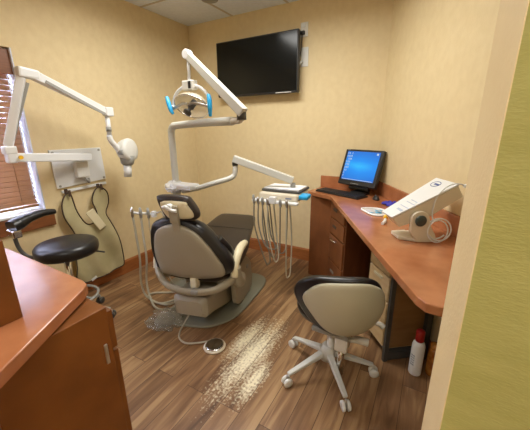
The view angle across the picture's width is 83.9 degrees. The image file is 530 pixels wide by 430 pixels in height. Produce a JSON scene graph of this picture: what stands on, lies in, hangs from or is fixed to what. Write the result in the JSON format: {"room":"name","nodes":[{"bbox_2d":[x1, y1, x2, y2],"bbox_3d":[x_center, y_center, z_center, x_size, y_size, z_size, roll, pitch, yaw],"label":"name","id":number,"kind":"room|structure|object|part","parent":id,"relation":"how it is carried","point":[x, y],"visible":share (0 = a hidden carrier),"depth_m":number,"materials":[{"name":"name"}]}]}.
{"room":"dental clinic","nodes":[
{"label":"dental clinic","id":0,"kind":"room"},
{"bbox_2d":[0,0,201,277],"bbox_3d":[-1.928,-0.388,1.879,0.200,2.440,4.500,9,18,28],"label":"wall","id":1,"kind":"structure","parent":0,"point":[126,57],"depth_m":2.53,"materials":[{"name":"paint"}]},
{"bbox_2d":[0,47,56,237],"bbox_3d":[-2.048,-0.371,1.638,0.235,1.228,1.310,9,18,28],"label":"window","id":2,"kind":"structure","parent":1,"relation":"in","point":[49,220],"depth_m":2.15,"materials":[{"name":"white plastic"}]},
{"bbox_2d":[0,48,38,212],"bbox_3d":[-2.035,-0.434,1.600,0.089,1.070,1.240,9,18,28],"label":"window blind","id":3,"kind":"object","parent":2,"relation":"attached to","point":[17,192],"visible":0.84,"depth_m":2.09,"materials":[{"name":"brown wood"}]},
{"bbox_3d":[-2.051,-0.425,1.612,0.052,1.030,1.023,9,18,28],"label":"ladder cord","id":4,"kind":"part","parent":3,"relation":"part of","materials":[{"name":"white fabric"}]},
{"bbox_3d":[-2.048,0.068,1.755,0.050,0.018,1.220,9,18,28],"label":"rail","id":5,"kind":"part","parent":3,"relation":"part of","materials":[{"name":"brown wood"}]},
{"bbox_2d":[0,66,137,188],"bbox_3d":[-1.417,-0.586,2.168,0.362,0.802,0.899,9,18,28],"label":"dental x-ray machine","id":6,"kind":"object","parent":1,"relation":"attached to","point":[70,167],"visible":1,"depth_m":2.19,"materials":[{"name":"white plastic"}]},
{"bbox_3d":[-1.519,-0.625,1.789,0.177,0.411,0.042,-10,19,-30],"label":"arm","id":7,"kind":"part","parent":6,"relation":"part of","materials":[{"name":"white ceramic"}]},
{"bbox_3d":[-1.492,-0.410,2.097,0.060,0.099,0.572,4,17,16],"label":"wall arm","id":8,"kind":"part","parent":6,"relation":"part of","materials":[{"name":"white ceramic"}]},
{"bbox_3d":[-1.319,-0.826,2.030,0.055,0.237,0.466,9,18,28],"label":"arm","id":9,"kind":"part","parent":6,"relation":"part of","materials":[{"name":"white ceramic"}]},
{"bbox_3d":[-1.513,-0.390,2.406,0.020,0.295,0.410,9,18,28],"label":"mounting plate","id":10,"kind":"part","parent":6,"relation":"part of","materials":[{"name":"white ceramic"}]},
{"bbox_3d":[-1.207,-0.680,2.275,0.034,0.161,0.038,9,18,28],"label":"drop post","id":11,"kind":"part","parent":6,"relation":"part of","materials":[{"name":"white ceramic"}]},
{"bbox_2d":[61,182,105,193],"bbox_3d":[-1.489,-0.217,2.461,0.047,0.069,0.370,9,18,28],"label":"rack","id":12,"kind":"object","parent":1,"relation":"attached to","point":[65,191],"visible":0.94,"depth_m":2.44,"materials":[{"name":"white metal"}]},
{"bbox_2d":[61,184,124,282],"bbox_3d":[-1.457,0.157,2.530,0.074,0.816,0.453,9,18,28],"label":"apron","id":13,"kind":"object","parent":12,"relation":"hanging from","point":[97,265],"visible":0.8,"depth_m":2.55,"materials":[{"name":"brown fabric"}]},
{"bbox_2d":[86,249,153,290],"bbox_3d":[-1.370,0.506,2.921,0.014,0.134,2.250,9,18,28],"label":"baseboard","id":14,"kind":"structure","parent":1,"relation":"attached to","point":[132,263],"depth_m":2.91,"materials":[{"name":"brown wood"}]},
{"bbox_2d":[125,0,297,25],"bbox_3d":[-0.247,-1.319,0.491,4.400,0.103,4.700,9,18,28],"label":"ceiling","id":15,"kind":"structure","parent":0,"point":[186,12],"depth_m":2.72,"materials":[{"name":"tile"}]},
{"bbox_2d":[202,0,217,3],"bbox_3d":[-0.475,-1.847,2.533,0.149,0.022,0.149,9,18,28],"label":"ceiling vent","id":16,"kind":"object","parent":15,"relation":"in","point":[204,1],"visible":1,"depth_m":2.54,"materials":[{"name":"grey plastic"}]},
{"bbox_2d":[87,248,430,429],"bbox_3d":[-0.229,1.119,1.197,4.400,0.100,4.700,9,18,28],"label":"floor","id":17,"kind":"structure","parent":0,"point":[170,383],"depth_m":1.71,"materials":[{"name":"brown wood"}]},
{"bbox_2d":[5,209,116,317],"bbox_3d":[-1.402,0.376,2.090,0.498,0.846,0.508,9,18,28],"label":"stool","id":18,"kind":"object","parent":17,"relation":"on","point":[65,249],"visible":0.62,"depth_m":1.92,"materials":[{"name":"black leather"}]},
{"bbox_3d":[-1.533,0.189,1.945,0.196,0.232,0.034,-8,18,-24],"label":"arm post","id":19,"kind":"part","parent":18,"relation":"part of","materials":[{"name":"grey metal"}]},
{"bbox_2d":[32,234,98,263],"bbox_3d":[-1.352,0.224,2.018,0.382,0.098,0.382,9,18,28],"label":"seat cushion","id":20,"kind":"object","parent":18,"relation":"on","point":[73,247],"depth_m":1.92,"materials":[{"name":"black leather"}]},
{"bbox_2d":[0,298,131,429],"bbox_3d":[-0.734,0.677,1.008,0.505,0.860,0.334,9,18,28],"label":"base cabinet","id":21,"kind":"object","parent":17,"relation":"on","point":[74,380],"visible":0.6,"depth_m":0.81,"materials":[{"name":"orange wood"}]},
{"bbox_2d":[0,247,87,388],"bbox_3d":[-1.241,0.280,0.767,1.630,0.035,0.995,9,18,28],"label":"countertop","id":22,"kind":"structure","parent":21,"relation":"on","point":[47,296],"depth_m":0.80,"materials":[{"name":"brown wood"}]},
{"bbox_2d":[0,240,22,326],"bbox_3d":[-0.797,0.229,0.492,0.070,0.210,0.600,9,18,28],"label":"counter panel","id":23,"kind":"object","parent":22,"relation":"on","point":[10,309],"visible":1,"depth_m":0.72,"materials":[{"name":"orange wood"}]},
{"bbox_3d":[-0.678,0.316,1.016,0.490,0.130,0.018,9,18,28],"label":"drawer","id":24,"kind":"part","parent":21,"relation":"part of","materials":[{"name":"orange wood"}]},
{"bbox_3d":[-0.474,0.417,0.886,0.006,0.068,0.010,9,18,28],"label":"edge pull","id":25,"kind":"part","parent":21,"relation":"part of","materials":[{"name":"silver metal"}]},
{"bbox_3d":[-0.676,0.676,1.120,0.490,0.600,0.018,9,18,28],"label":"door","id":26,"kind":"part","parent":21,"relation":"part of","materials":[{"name":"orange wood"}]},
{"bbox_2d":[130,207,174,310],"bbox_3d":[-0.792,0.332,2.312,0.451,0.800,0.255,4,17,16],"label":"holder","id":27,"kind":"object","parent":17,"relation":"on","point":[153,213],"visible":0.66,"depth_m":2.30,"materials":[{"name":"white plastic"}]},
{"bbox_2d":[154,312,175,327],"bbox_3d":[-0.730,0.745,2.160,0.297,0.089,0.253,3,17,12],"label":"foot pedal","id":28,"kind":"object","parent":17,"relation":"on","point":[166,319],"visible":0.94,"depth_m":2.13,"materials":[{"name":"grey plastic"}]},
{"bbox_2d":[178,315,225,354],"bbox_3d":[-0.442,0.786,1.970,0.404,0.115,0.185,13,21,38],"label":"foot pedal","id":29,"kind":"object","parent":17,"relation":"on","point":[213,346],"visible":0.98,"depth_m":1.92,"materials":[{"name":"silver plastic"}]},
{"bbox_2d":[165,49,247,286],"bbox_3d":[-0.489,-0.206,2.246,0.977,1.865,0.278,14,21,41],"label":"light","id":30,"kind":"object","parent":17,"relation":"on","point":[222,91],"visible":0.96,"depth_m":1.95,"materials":[{"name":"beige"}]},
{"bbox_3d":[-0.508,-0.975,1.963,0.022,0.152,0.033,0,16,3],"label":"drop rod","id":31,"kind":"part","parent":30,"relation":"part of","materials":[{"name":"white metal"}]},
{"bbox_3d":[-0.320,-0.839,1.879,0.482,0.416,0.050,10,19,32],"label":"spring arm","id":32,"kind":"part","parent":30,"relation":"part of","materials":[{"name":"grey ceramic"}]},
{"bbox_2d":[165,155,310,277],"bbox_3d":[-0.230,-0.015,2.515,1.224,0.972,0.401,3,16,11],"label":"tray","id":33,"kind":"object","parent":30,"relation":"attached to","point":[276,193],"visible":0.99,"depth_m":2.35,"materials":[{"name":"white plastic"}]},
{"bbox_3d":[-0.451,-0.294,2.385,0.467,0.247,0.088,-1,16,-2],"label":"arm","id":34,"kind":"part","parent":33,"relation":"part of","materials":[{"name":"grey ceramic"}]},
{"bbox_3d":[-0.015,-0.364,2.360,0.494,0.218,0.055,2,16,7],"label":"spring arm","id":35,"kind":"part","parent":33,"relation":"part of","materials":[{"name":"grey ceramic"}]},
{"bbox_2d":[259,183,310,201],"bbox_3d":[0.192,-0.183,2.393,0.409,0.086,0.289,9,18,28],"label":"tray","id":36,"kind":"object","parent":33,"relation":"on","point":[292,193],"depth_m":2.31,"materials":[{"name":"white plastic"}]},
{"bbox_2d":[151,194,265,327],"bbox_3d":[-0.362,0.209,2.384,0.654,0.989,1.250,4,17,14],"label":"dental chair","id":37,"kind":"object","parent":17,"relation":"on","point":[214,264],"visible":1,"depth_m":1.90,"materials":[{"name":"grey"}]},
{"bbox_3d":[-0.554,-0.038,1.713,0.091,0.049,0.040,4,17,14],"label":"headrest lever","id":38,"kind":"part","parent":37,"relation":"part of","materials":[{"name":"white plastic"}]},
{"bbox_2d":[157,194,200,220],"bbox_3d":[-0.516,-0.045,1.787,0.263,0.165,0.090,4,17,14],"label":"cushion","id":39,"kind":"object","parent":37,"relation":"on","point":[188,210],"depth_m":1.74,"materials":[{"name":"black leather"}]},
{"bbox_2d":[151,217,234,274],"bbox_3d":[-0.474,0.207,1.900,0.562,0.424,0.166,4,17,14],"label":"cushion","id":40,"kind":"object","parent":37,"relation":"on","point":[192,249],"depth_m":1.82,"materials":[{"name":"leather"}]},
{"bbox_3d":[-0.462,0.436,1.944,0.050,0.090,0.050,4,17,14],"label":"post","id":41,"kind":"part","parent":37,"relation":"part of","materials":[{"name":"beige plastic"}]},
{"bbox_3d":[-0.385,0.387,2.361,0.300,0.100,0.500,4,17,14],"label":"seat frame","id":42,"kind":"part","parent":37,"relation":"part of","materials":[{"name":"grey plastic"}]},
{"bbox_2d":[171,213,253,281],"bbox_3d":[-0.348,0.220,2.453,0.515,0.170,1.120,4,17,14],"label":"seat cushion","id":43,"kind":"object","parent":37,"relation":"on","point":[235,228],"depth_m":2.51,"materials":[{"name":"black leather"}]},
{"bbox_3d":[-0.373,0.679,2.507,0.631,0.018,0.900,4,17,14],"label":"plate","id":44,"kind":"part","parent":37,"relation":"part of","materials":[{"name":"grey"}]},
{"bbox_3d":[-0.173,0.290,1.988,0.059,0.182,0.257,4,17,14],"label":"armrest","id":45,"kind":"part","parent":37,"relation":"part of","materials":[{"name":"beige plastic"}]},
{"bbox_2d":[281,275,385,411],"bbox_3d":[0.370,0.555,1.649,0.562,0.722,0.533,9,18,28],"label":"office chair","id":46,"kind":"object","parent":17,"relation":"on","point":[340,308],"visible":1,"depth_m":1.40,"materials":[{"name":"beige plastic"}]},
{"bbox_2d":[297,301,313,323],"bbox_3d":[0.372,0.509,1.644,0.390,0.125,0.370,9,18,28],"label":"seat cushion","id":47,"kind":"object","parent":46,"relation":"on","point":[303,311],"depth_m":1.52,"materials":[{"name":"black leather"}]},
{"bbox_3d":[0.230,0.824,1.647,0.230,0.078,0.038,-8,18,-23],"label":"leg","id":48,"kind":"part","parent":46,"relation":"part of","materials":[{"name":"white plastic"}]},
{"bbox_3d":[0.264,0.778,1.804,0.038,0.078,0.230,-15,21,-40],"label":"leg","id":49,"kind":"part","parent":46,"relation":"part of","materials":[{"name":"white plastic"}]},
{"bbox_3d":[0.384,0.599,1.628,0.200,0.030,0.200,9,18,28],"label":"seat plate","id":50,"kind":"part","parent":46,"relation":"part of","materials":[{"name":"grey plastic"}]},
{"bbox_3d":[0.383,0.846,1.568,0.038,0.078,0.230,-3,16,-9],"label":"leg","id":51,"kind":"part","parent":46,"relation":"part of","materials":[{"name":"grey plastic"}]},
{"bbox_2d":[294,275,381,333],"bbox_3d":[0.337,0.430,1.434,0.419,0.361,0.162,9,18,28],"label":"backrest","id":52,"kind":"object","parent":46,"relation":"on","point":[335,304],"depth_m":1.34,"materials":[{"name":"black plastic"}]},
{"bbox_3d":[0.408,0.771,1.592,0.038,0.200,0.038,9,18,28],"label":"rod","id":53,"kind":"part","parent":46,"relation":"part of","materials":[{"name":"silver metal"}]},
{"bbox_3d":[0.500,0.813,1.680,0.230,0.078,0.038,2,16,9],"label":"leg","id":54,"kind":"part","parent":46,"relation":"part of","materials":[{"name":"grey plastic"}]},
{"bbox_3d":[0.494,0.663,1.558,0.103,0.045,0.040,5,17,18],"label":"tilt handle","id":55,"kind":"part","parent":46,"relation":"part of","materials":[{"name":"beige plastic"}]},
{"bbox_3d":[0.544,0.594,1.629,0.228,0.042,0.035,5,17,18],"label":"height lever","id":56,"kind":"part","parent":46,"relation":"part of","materials":[{"name":"beige plastic"}]},
{"bbox_2d":[308,196,370,277],"bbox_3d":[0.650,0.239,2.634,0.549,0.778,0.542,9,18,28],"label":"base cabinet","id":57,"kind":"object","parent":17,"relation":"on","point":[335,248],"visible":0.7,"depth_m":2.57,"materials":[{"name":"brown wood"}]},
{"bbox_3d":[0.602,0.518,2.568,0.016,0.200,0.302,-3,16,-8],"label":"drawer","id":58,"kind":"part","parent":57,"relation":"part of","materials":[{"name":"brown wood"}]},
{"bbox_3d":[0.601,0.302,2.506,0.016,0.220,0.302,-3,16,-8],"label":"drawer","id":59,"kind":"part","parent":57,"relation":"part of","materials":[{"name":"brown wood"}]},
{"bbox_3d":[0.599,0.119,2.453,0.016,0.130,0.302,-3,16,-8],"label":"drawer","id":60,"kind":"part","parent":57,"relation":"part of","materials":[{"name":"brown wood"}]},
{"bbox_3d":[0.598,-0.020,2.412,0.016,0.130,0.302,-3,16,-8],"label":"drawer","id":61,"kind":"part","parent":57,"relation":"part of","materials":[{"name":"brown wood"}]},
{"bbox_2d":[308,175,460,358],"bbox_3d":[0.700,0.363,1.940,0.596,0.925,2.205,0,16,0],"label":"desk","id":62,"kind":"object","parent":17,"relation":"on","point":[422,270],"visible":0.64,"depth_m":1.44,"materials":[{"name":"brown wood"}]},
{"bbox_2d":[316,187,367,199],"bbox_3d":[0.652,-0.190,2.548,0.141,0.021,0.450,-12,20,-36],"label":"keyboard","id":63,"kind":"object","parent":62,"relation":"on","point":[341,193],"visible":1,"depth_m":2.49,"materials":[{"name":"black plastic"}]},
{"bbox_2d":[338,149,386,194],"bbox_3d":[0.829,-0.369,2.537,0.170,0.370,0.372,-12,20,-35],"label":"computer monitor","id":64,"kind":"object","parent":62,"relation":"on","point":[361,170],"visible":0.96,"depth_m":2.49,"materials":[{"name":"black plastic"}]},
{"bbox_2d":[361,207,385,216],"bbox_3d":[0.736,-0.022,1.983,0.177,0.012,0.198,5,17,17],"label":"packet","id":65,"kind":"object","parent":62,"relation":"on","point":[373,211],"visible":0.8,"depth_m":1.99,"materials":[{"name":"white"}]},
{"bbox_2d":[372,195,379,200],"bbox_3d":[0.883,-0.140,2.344,0.052,0.032,0.090,1,16,6],"label":"computer mouse","id":66,"kind":"object","parent":62,"relation":"on","point":[376,198],"visible":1,"depth_m":2.32,"materials":[{"name":"black plastic"}]},
{"bbox_2d":[381,215,387,224],"bbox_3d":[0.715,0.026,1.758,0.032,0.044,0.098,9,18,28],"label":"applicator","id":67,"kind":"object","parent":62,"relation":"on","point":[385,217],"visible":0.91,"depth_m":1.76,"materials":[{"name":"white plastic"}]},
{"bbox_2d":[381,200,395,206],"bbox_3d":[0.928,-0.089,2.152,0.099,0.039,0.168,-7,18,-23],"label":"glove","id":68,"kind":"object","parent":62,"relation":"on","point":[389,203],"visible":0.59,"depth_m":2.14,"materials":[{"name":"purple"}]},
{"bbox_2d":[382,178,462,241],"bbox_3d":[0.782,-0.030,1.514,0.340,0.287,0.222,0,16,0],"label":"dental curing unit","id":69,"kind":"object","parent":62,"relation":"on","point":[415,209],"visible":0.98,"depth_m":1.44,"materials":[{"name":"beige plastic"}]},
{"bbox_3d":[0.752,0.029,1.422,0.056,0.056,0.011,0,16,0],"label":"stand knob","id":70,"kind":"part","parent":69,"relation":"part of","materials":[{"name":"black plastic"}]},
{"bbox_2d":[427,183,465,242],"bbox_3d":[0.893,-0.007,1.420,0.213,0.292,0.042,0,16,2],"label":"cable","id":71,"kind":"object","parent":69,"relation":"hanging from","point":[432,221],"visible":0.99,"depth_m":1.43,"materials":[{"name":"white plastic"}]},
{"bbox_3d":[0.966,0.505,1.705,0.030,0.780,0.022,0,16,0],"label":"support post","id":72,"kind":"part","parent":62,"relation":"part of","materials":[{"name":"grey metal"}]},
{"bbox_2d":[369,252,426,361],"bbox_3d":[0.821,0.487,1.835,0.276,0.745,0.284,-3,16,-8],"label":"cart","id":73,"kind":"object","parent":17,"relation":"on","point":[401,317],"visible":0.39,"depth_m":1.75,"materials":[{"name":"brown wood"}]},
{"bbox_3d":[0.706,0.702,1.895,0.022,0.145,0.229,-3,16,-8],"label":"drawer","id":74,"kind":"part","parent":73,"relation":"part of","materials":[{"name":"brown wood"}]},
{"bbox_3d":[0.691,0.361,1.794,0.020,0.018,0.090,-3,16,-8],"label":"drawer pull","id":75,"kind":"part","parent":73,"relation":"part of","materials":[{"name":"beige"}]},
{"bbox_3d":[0.704,0.404,1.808,0.022,0.145,0.229,-3,16,-8],"label":"drawer","id":76,"kind":"part","parent":73,"relation":"part of","materials":[{"name":"brown wood"}]},
{"bbox_3d":[0.702,0.255,1.765,0.022,0.145,0.229,-3,16,-8],"label":"drawer","id":77,"kind":"part","parent":73,"relation":"part of","materials":[{"name":"brown wood"}]},
{"bbox_3d":[0.705,0.553,1.851,0.022,0.145,0.229,-3,16,-8],"label":"drawer","id":78,"kind":"part","parent":73,"relation":"part of","materials":[{"name":"brown wood"}]},
{"bbox_3d":[0.847,0.508,1.715,0.215,0.600,0.006,-3,16,-8],"label":"panel","id":79,"kind":"part","parent":73,"relation":"part of","materials":[{"name":"brown wood"}]},
{"bbox_2d":[408,328,425,375],"bbox_3d":[0.864,0.773,1.670,0.068,0.285,0.068,9,18,28],"label":"spray bottle","id":80,"kind":"object","parent":17,"relation":"on","point":[418,345],"visible":1,"depth_m":1.65,"materials":[{"name":"white plastic"}]},
{"bbox_2d":[425,341,436,376],"bbox_3d":[0.953,0.815,1.672,0.062,0.204,0.062,9,18,28],"label":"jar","id":81,"kind":"object","parent":17,"relation":"on","point":[431,353],"visible":0.57,"depth_m":1.66,"materials":[{"name":"plastic"}]},
{"bbox_3d":[0.953,0.732,1.648,0.049,0.032,0.049,9,18,28],"label":"jar lid","id":82,"kind":"part","parent":81,"relation":"part of","materials":[{"name":"orange plastic"}]},
{"bbox_2d":[188,0,393,248],"bbox_3d":[0.308,-0.738,3.030,2.700,2.440,0.200,9,18,28],"label":"wall","id":83,"kind":"structure","parent":0,"point":[306,135],"depth_m":2.84,"materials":[{"name":"paint"}]},
{"bbox_2d":[216,28,300,97],"bbox_3d":[-0.075,-1.432,2.864,0.900,0.512,0.115,9,18,28],"label":"television","id":84,"kind":"object","parent":83,"relation":"attached to","point":[267,64],"visible":0.96,"depth_m":2.78,"materials":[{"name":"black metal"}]},
{"bbox_2d":[249,237,308,260],"bbox_3d":[0.085,0.369,3.359,2.090,0.134,0.014,9,18,28],"label":"baseboard","id":85,"kind":"structure","parent":83,"relation":"attached to","point":[297,252],"depth_m":3.27,"materials":[{"name":"brown wood"}]},
{"bbox_2d":[300,22,307,36],"bbox_3d":[0.343,-1.640,2.603,0.070,0.115,0.036,9,18,28],"label":"wall outlet","id":86,"kind":"object","parent":83,"relation":"attached to","point":[304,26],"visible":0.91,"depth_m":2.60,"materials":[{"name":"white plastic"}]},
{"bbox_2d":[301,47,308,66],"bbox_3d":[0.353,-1.428,2.660,0.070,0.160,0.034,9,18,28],"label":"wall outlet","id":87,"kind":"object","parent":83,"relation":"attached to","point":[305,50],"visible":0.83,"depth_m":2.67,"materials":[{"name":"white plastic"}]},
{"bbox_2d":[379,0,499,341],"bbox_3d":[1.058,-0.256,1.346,0.120,2.440,3.000,0,16,0],"label":"wall","id":88,"kind":"structure","parent":0,"point":[440,50],"depth_m":1.73,"materials":[{"name":"paint"}]},
{"bbox_2d":[320,175,460,237],"bbox_3d":[0.955,-0.040,1.862,0.390,0.110,2.245,-4,16,-11],"label":"backsplash","id":89,"kind":"structure","parent":88,"relation":"attached to","point":[391,193],"depth_m":2.19,"materials":[{"name":"brown wood"}]},
{"bbox_2d":[440,2,529,429],"bbox_3d":[0.754,0.028,0.372,0.831,2.440,0.150,9,18,28],"label":"wall","id":90,"kind":"structure","parent":0,"point":[489,387],"depth_m":0.52,"materials":[{"name":"paint"}]},
{"bbox_2d":[421,0,529,429],"bbox_3d":[0.402,-0.025,0.567,0.002,2.440,0.156,6,17,22],"label":"door frame","id":91,"kind":"structure","parent":90,"relation":"attached to","point":[512,14],"depth_m":0.55,"materials":[{"name":"paint"}]}
]}

